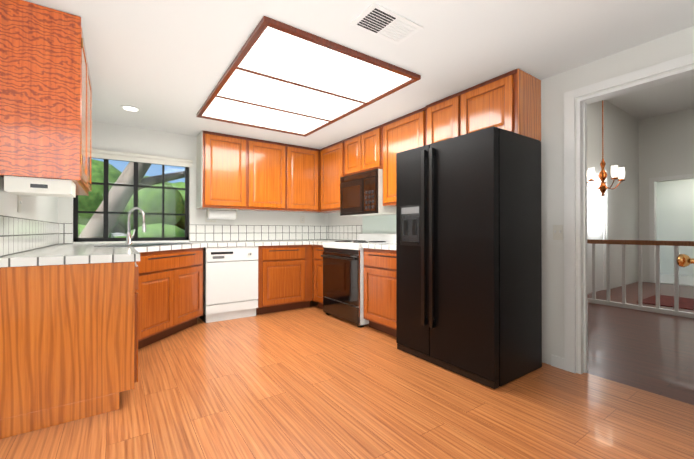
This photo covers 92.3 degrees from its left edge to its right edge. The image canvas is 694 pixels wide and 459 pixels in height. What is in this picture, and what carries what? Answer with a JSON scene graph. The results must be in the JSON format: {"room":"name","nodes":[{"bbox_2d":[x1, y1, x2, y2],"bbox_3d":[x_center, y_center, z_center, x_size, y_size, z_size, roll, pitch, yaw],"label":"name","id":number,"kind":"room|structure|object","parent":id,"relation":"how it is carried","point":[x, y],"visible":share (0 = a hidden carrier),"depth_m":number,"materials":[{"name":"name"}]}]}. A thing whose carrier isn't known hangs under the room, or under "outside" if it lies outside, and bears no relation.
{"room":"kitchen","nodes":[
{"label":"kitchen","id":0,"kind":"room"},
{"bbox_2d":[0,177,57,222],"bbox_3d":[-3.013,-0.072,2.234,1.400,2.270,2.380,0,0,-35],"label":"wall","id":1,"kind":"structure","parent":0,"point":[42,208],"depth_m":2.38,"materials":[{"name":"white paint"}]},
{"bbox_2d":[17,195,21,212],"bbox_3d":[-2.064,-0.165,2.106,0.013,0.115,0.070,0,0,-35],"label":"light switch","id":2,"kind":"object","parent":1,"relation":"attached to","point":[19,204],"visible":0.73,"depth_m":2.10,"materials":[{"name":"white plastic"}]},
{"bbox_2d":[0,215,58,256],"bbox_3d":[-2.400,0.039,2.587,0.008,0.220,2.234,0,0,-35],"label":"tile backsplash","id":3,"kind":"structure","parent":1,"relation":"attached to","point":[18,235],"depth_m":2.20,"materials":[{"name":"white tile"}]},
{"bbox_2d":[0,0,91,195],"bbox_3d":[-1.931,-0.741,2.211,0.347,0.927,1.014,0,0,-35],"label":"upper cabinet","id":4,"kind":"object","parent":1,"relation":"attached to","point":[45,106],"visible":0.98,"depth_m":1.80,"materials":[{"name":"brown wood"}]},
{"bbox_2d":[4,176,75,197],"bbox_3d":[-1.720,-0.236,1.885,0.270,0.084,0.245,0,0,-35],"label":"under-cabinet appliance","id":5,"kind":"object","parent":4,"relation":"attached to","point":[17,185],"visible":1,"depth_m":1.80,"materials":[{"name":"white plastic"}]},
{"bbox_2d":[58,121,327,243],"bbox_3d":[-1.665,-0.060,4.539,3.441,2.270,0.120,0,0,-35],"label":"wall","id":6,"kind":"structure","parent":0,"point":[115,137],"depth_m":4.12,"materials":[{"name":"white paint"}]},
{"bbox_2d":[73,148,192,241],"bbox_3d":[-2.492,-0.376,3.935,1.208,1.024,0.174,0,0,-35],"label":"window","id":7,"kind":"structure","parent":6,"relation":"in","point":[108,155],"depth_m":3.94,"materials":[{"name":"black metal"}]},
{"bbox_2d":[59,223,326,243],"bbox_3d":[-1.677,0.048,4.451,3.298,0.220,0.008,0,0,-35],"label":"tile backsplash","id":8,"kind":"structure","parent":6,"relation":"attached to","point":[204,233],"depth_m":4.63,"materials":[{"name":"white tile"}]},
{"bbox_2d":[0,207,395,266],"bbox_3d":[-0.998,-0.012,3.467,3.318,0.422,2.398,0,0,-35],"label":"countertop","id":9,"kind":"structure","parent":6,"relation":"attached to","point":[64,254],"depth_m":2.63,"materials":[{"name":"white tile"}]},
{"bbox_2d":[125,207,145,243],"bbox_3d":[-2.108,-0.039,3.324,0.172,0.370,0.185,0,0,-35],"label":"faucet","id":10,"kind":"object","parent":9,"relation":"on","point":[128,240],"depth_m":3.31,"materials":[{"name":"silver metal"}]},
{"bbox_2d":[94,243,191,246],"bbox_3d":[-1.939,0.149,3.251,0.834,0.008,0.834,0,0,-35],"label":"sink","id":11,"kind":"object","parent":9,"relation":"in","point":[126,244],"depth_m":3.22,"materials":[{"name":"silver metal"}]},
{"bbox_2d":[205,213,215,221],"bbox_3d":[-1.788,-0.154,4.375,0.130,0.115,0.007,0,0,-35],"label":"electrical outlet","id":12,"kind":"object","parent":6,"relation":"attached to","point":[209,220],"visible":0.33,"depth_m":4.36,"materials":[{"name":"white plastic"}]},
{"bbox_2d":[196,131,247,210],"bbox_3d":[-1.612,-0.730,4.298,0.550,0.927,0.340,0,0,-35],"label":"upper cabinet","id":13,"kind":"object","parent":6,"relation":"attached to","point":[241,173],"depth_m":4.15,"materials":[{"name":"brown wood"}]},
{"bbox_2d":[206,208,237,219],"bbox_3d":[-1.634,-0.199,4.354,0.360,0.132,0.180,0,0,-35],"label":"paper towel holder","id":14,"kind":"object","parent":13,"relation":"attached to","point":[212,213],"visible":1,"depth_m":4.30,"materials":[{"name":"white paper"}]},
{"bbox_2d":[248,138,291,210],"bbox_3d":[-1.131,-0.728,4.630,0.618,0.927,0.340,0,0,-35],"label":"upper cabinet","id":15,"kind":"object","parent":6,"relation":"attached to","point":[269,163],"depth_m":4.49,"materials":[{"name":"brown wood"}]},
{"bbox_2d":[300,216,304,222],"bbox_3d":[-0.686,-0.155,5.137,0.070,0.115,0.007,0,0,-35],"label":"electrical outlet","id":16,"kind":"object","parent":6,"relation":"attached to","point":[302,219],"visible":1,"depth_m":5.13,"materials":[{"name":"white plastic"}]},
{"bbox_2d":[288,145,319,212],"bbox_3d":[-0.759,-0.727,4.886,0.578,0.927,0.340,0,0,-35],"label":"upper cabinet","id":17,"kind":"object","parent":6,"relation":"attached to","point":[305,160],"depth_m":4.80,"materials":[{"name":"brown wood"}]},
{"bbox_2d":[0,282,693,458],"bbox_3d":[2.157,1.093,3.224,10.800,0.050,6.620,0,0,-35],"label":"floor","id":18,"kind":"structure","parent":0,"point":[313,381],"depth_m":2.06,"materials":[{"name":"laminate"}]},
{"bbox_2d":[0,261,138,438],"bbox_3d":[-1.783,0.629,2.230,0.620,0.868,0.929,0,0,-35],"label":"base cabinet","id":19,"kind":"object","parent":18,"relation":"on","point":[68,342],"visible":0.9,"depth_m":1.83,"materials":[{"name":"brown wood"}]},
{"bbox_2d":[135,247,202,348],"bbox_3d":[-1.917,0.634,3.315,0.442,0.868,1.016,0,0,10],"label":"base cabinet","id":20,"kind":"object","parent":18,"relation":"on","point":[170,296],"visible":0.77,"depth_m":3.21,"materials":[{"name":"brown wood"}]},
{"bbox_2d":[200,246,257,322],"bbox_3d":[-1.507,0.640,4.175,0.606,0.866,0.622,0,0,-35],"label":"dishwasher","id":21,"kind":"object","parent":18,"relation":"on","point":[230,283],"visible":0.92,"depth_m":3.92,"materials":[{"name":"white metal"}]},
{"bbox_2d":[256,245,312,314],"bbox_3d":[-0.946,0.641,4.579,0.764,0.868,0.619,0,0,-35],"label":"base cabinet","id":22,"kind":"object","parent":18,"relation":"on","point":[285,277],"visible":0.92,"depth_m":4.32,"materials":[{"name":"brown wood"}]},
{"bbox_2d":[313,245,322,308],"bbox_3d":[-0.125,0.641,4.573,0.619,0.868,0.364,0,0,-35],"label":"base cabinet","id":23,"kind":"object","parent":18,"relation":"on","point":[317,274],"visible":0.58,"depth_m":4.42,"materials":[{"name":"brown wood"}]},
{"bbox_2d":[321,233,395,327],"bbox_3d":[0.150,0.562,4.076,0.708,1.020,0.759,0,0,-35],"label":"range","id":24,"kind":"object","parent":18,"relation":"on","point":[343,279],"visible":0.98,"depth_m":3.85,"materials":[{"name":"black metal"}]},
{"bbox_2d":[363,248,395,336],"bbox_3d":[0.604,0.635,3.518,0.619,0.868,0.662,0,0,-35],"label":"base cabinet","id":25,"kind":"object","parent":18,"relation":"on","point":[379,289],"visible":0.38,"depth_m":3.38,"materials":[{"name":"brown wood"}]},
{"bbox_2d":[396,126,541,388],"bbox_3d":[0.950,0.191,2.752,0.668,1.750,0.940,0,0,-35],"label":"refrigerator","id":26,"kind":"object","parent":18,"relation":"on","point":[468,263],"visible":0.98,"depth_m":2.43,"materials":[{"name":"black metal"}]},
{"bbox_2d":[587,239,693,317],"bbox_3d":[4.574,0.605,3.510,0.070,0.930,3.940,0,0,-35],"label":"stair railing","id":27,"kind":"object","parent":18,"relation":"on","point":[639,306],"visible":0.85,"depth_m":4.44,"materials":[{"name":"white paint"}]},
{"bbox_2d":[637,295,693,309],"bbox_3d":[5.052,1.069,4.664,1.000,0.012,1.300,0,0,-35],"label":"rug","id":28,"kind":"object","parent":18,"relation":"on","point":[684,303],"visible":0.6,"depth_m":4.93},
{"bbox_2d":[24,0,693,148],"bbox_3d":[-0.721,-1.259,1.842,4.720,0.100,5.640,0,0,-35],"label":"ceiling","id":29,"kind":"structure","parent":0,"point":[163,65],"depth_m":2.15,"materials":[{"name":"white paint"}]},
{"bbox_2d":[120,105,140,111],"bbox_3d":[-2.143,-1.197,3.302,0.170,0.008,0.170,0,0,-35],"label":"recessed light","id":30,"kind":"object","parent":29,"relation":"in","point":[130,108],"visible":0.94,"depth_m":3.29,"materials":[{"name":"white paint"}]},
{"bbox_2d":[197,16,420,136],"bbox_3d":[-0.495,-1.187,3.037,1.270,0.030,1.930,0,0,-35],"label":"recessed light","id":31,"kind":"object","parent":29,"relation":"in","point":[278,76],"visible":1,"depth_m":2.69,"materials":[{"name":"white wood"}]},
{"bbox_2d":[350,2,422,44],"bbox_3d":[0.237,-1.202,1.969,0.380,0.011,0.220,0,0,-35],"label":"ceiling vent","id":32,"kind":"object","parent":29,"relation":"in","point":[376,19],"visible":1,"depth_m":1.95,"materials":[{"name":"white metal"}]},
{"bbox_2d":[328,26,693,372],"bbox_3d":[1.617,-0.634,2.712,0.120,3.400,6.619,0,0,-35],"label":"wall","id":33,"kind":"structure","parent":0,"point":[677,44],"depth_m":2.58,"materials":[{"name":"white paint"}]},
{"bbox_2d":[316,140,344,212],"bbox_3d":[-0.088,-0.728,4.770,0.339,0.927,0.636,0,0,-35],"label":"upper cabinet","id":34,"kind":"object","parent":33,"relation":"attached to","point":[332,164],"visible":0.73,"depth_m":4.66,"materials":[{"name":"brown wood"}]},
{"bbox_2d":[327,225,361,240],"bbox_3d":[-0.051,0.051,5.008,0.008,0.220,0.919,0,0,-35],"label":"tile backsplash","id":35,"kind":"structure","parent":33,"relation":"attached to","point":[349,232],"depth_m":4.98,"materials":[{"name":"white tile"}]},
{"bbox_2d":[344,125,382,175],"bbox_3d":[0.310,-0.943,4.195,0.339,0.502,0.760,0,0,-35],"label":"upper cabinet","id":36,"kind":"object","parent":33,"relation":"attached to","point":[363,151],"visible":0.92,"depth_m":4.05,"materials":[{"name":"brown wood"}]},
{"bbox_2d":[340,169,395,215],"bbox_3d":[0.279,-0.434,4.170,0.404,0.503,0.753,0,0,-35],"label":"microwave","id":37,"kind":"object","parent":36,"relation":"attached to","point":[361,193],"visible":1,"depth_m":3.96,"materials":[{"name":"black plastic"}]},
{"bbox_2d":[363,215,395,233],"bbox_3d":[0.448,-0.015,4.290,0.005,0.344,0.810,0,0,-35],"label":"panel","id":38,"kind":"object","parent":33,"relation":"attached to","point":[382,224],"visible":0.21,"depth_m":4.32,"materials":[{"name":"white"}]},
{"bbox_2d":[382,107,425,206],"bbox_3d":[0.717,-0.734,3.605,0.339,0.927,0.668,0,0,-35],"label":"upper cabinet","id":39,"kind":"object","parent":33,"relation":"attached to","point":[404,133],"visible":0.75,"depth_m":3.59,"materials":[{"name":"brown wood"}]},
{"bbox_2d":[426,69,540,144],"bbox_3d":[1.156,-0.954,2.951,0.363,0.492,0.905,0,0,-35],"label":"upper cabinet","id":40,"kind":"object","parent":33,"relation":"attached to","point":[510,101],"visible":0.62,"depth_m":2.66,"materials":[{"name":"brown wood"}]},
{"bbox_2d":[551,355,564,369],"bbox_3d":[1.628,1.022,2.570,0.013,0.085,0.094,0,0,-35],"label":"baseboard","id":41,"kind":"structure","parent":33,"relation":"attached to","point":[557,361],"depth_m":2.56,"materials":[{"name":"white paint"}]},
{"bbox_2d":[553,225,562,239],"bbox_3d":[1.628,0.022,2.575,0.013,0.115,0.070,0,0,-35],"label":"light switch","id":42,"kind":"object","parent":33,"relation":"attached to","point":[557,232],"visible":1,"depth_m":2.58,"materials":[{"name":"white plastic"}]},
{"bbox_2d":[564,53,693,372],"bbox_3d":[1.980,0.012,2.183,0.156,2.102,0.948,0,0,-35],"label":"door frame","id":43,"kind":"structure","parent":33,"relation":"attached to","point":[570,225],"depth_m":2.48,"materials":[{"name":"white paint"}]},
{"bbox_2d":[577,66,693,373],"bbox_3d":[1.980,0.048,2.183,0.121,2.030,0.780,0,0,-35],"label":"lining","id":44,"kind":"object","parent":33,"relation":"attached to","point":[582,103],"visible":1,"depth_m":2.46,"materials":[{"name":"white paint"}]},
{"bbox_2d":[587,100,638,289],"bbox_3d":[3.588,-0.622,5.314,6.079,3.400,0.120,0,0,-35],"label":"wall","id":45,"kind":"structure","parent":0,"point":[621,138],"depth_m":6.31,"materials":[{"name":"white paint"}]},
{"bbox_2d":[587,173,605,293],"bbox_3d":[4.279,0.056,5.788,0.900,2.050,0.080,0,0,-35],"label":"window","id":46,"kind":"structure","parent":45,"relation":"attached to","point":[596,214],"depth_m":5.84,"materials":[{"name":"white glass"}]},
{"bbox_2d":[606,76,693,118],"bbox_3d":[4.801,-2.380,3.566,6.320,0.100,4.390,0,0,-35],"label":"ceiling","id":47,"kind":"structure","parent":0,"point":[673,96],"depth_m":5.94,"materials":[{"name":"white paint"}]},
{"bbox_2d":[587,100,624,196],"bbox_3d":[3.772,-1.403,4.947,0.514,1.838,0.495,0,0,-35],"label":"chandelier","id":48,"kind":"object","parent":47,"relation":"hanging from","point":[616,171],"visible":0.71,"depth_m":4.88,"materials":[{"name":"gold metal"}]},
{"bbox_2d":[639,108,693,282],"bbox_3d":[7.317,-0.621,5.369,0.120,3.400,4.270,0,0,-35],"label":"wall","id":49,"kind":"structure","parent":0,"point":[666,144],"depth_m":6.73,"materials":[{"name":"white paint"}]},
{"bbox_2d":[649,174,693,282],"bbox_3d":[6.498,0.014,6.428,0.019,2.140,1.010,0,0,-35],"label":"door frame","id":50,"kind":"structure","parent":49,"relation":"attached to","point":[652,181],"depth_m":6.80,"materials":[{"name":"white paint"}]},
{"bbox_2d":[656,179,693,286],"bbox_3d":[7.548,-0.589,6.883,1.980,3.450,3.500,0,0,-35],"label":"wall","id":51,"kind":"structure","parent":0,"point":[675,209],"depth_m":7.97,"materials":[{"name":"white paint"}]},
{"bbox_2d":[677,254,693,266],"bbox_3d":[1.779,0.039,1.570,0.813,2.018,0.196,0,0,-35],"label":"door knob","id":52,"kind":"object","parent":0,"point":[684,260],"depth_m":1.42,"materials":[{"name":"gold metal"}]},
{"label":"outside","id":53,"kind":"structure","parent":0,"visible":0},
{"bbox_2d":[112,233,126,237],"bbox_3d":[-34.702,1.326,55.169,140.000,1.200,119.000,0,0,-35],"label":"lawn","id":54,"kind":"structure","parent":53,"point":[116,235],"depth_m":34.70,"materials":[{"name":"green plant"}]},
{"bbox_2d":[78,159,184,237],"bbox_3d":[-13.916,-6.394,38.504,113.721,15.455,45.119,0,0,-35],"label":"trees","id":55,"kind":"object","parent":54,"relation":"on","point":[148,196],"depth_m":39.38,"materials":[{"name":"green plant"}]},
{"bbox_2d":[78,162,184,237],"bbox_3d":[-3.014,-2.556,12.098,11.242,7.764,8.589,0,0,-35],"label":"oak tree","id":56,"kind":"object","parent":54,"relation":"on","point":[92,228],"depth_m":6.60,"materials":[{"name":"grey plant"}]}
]}

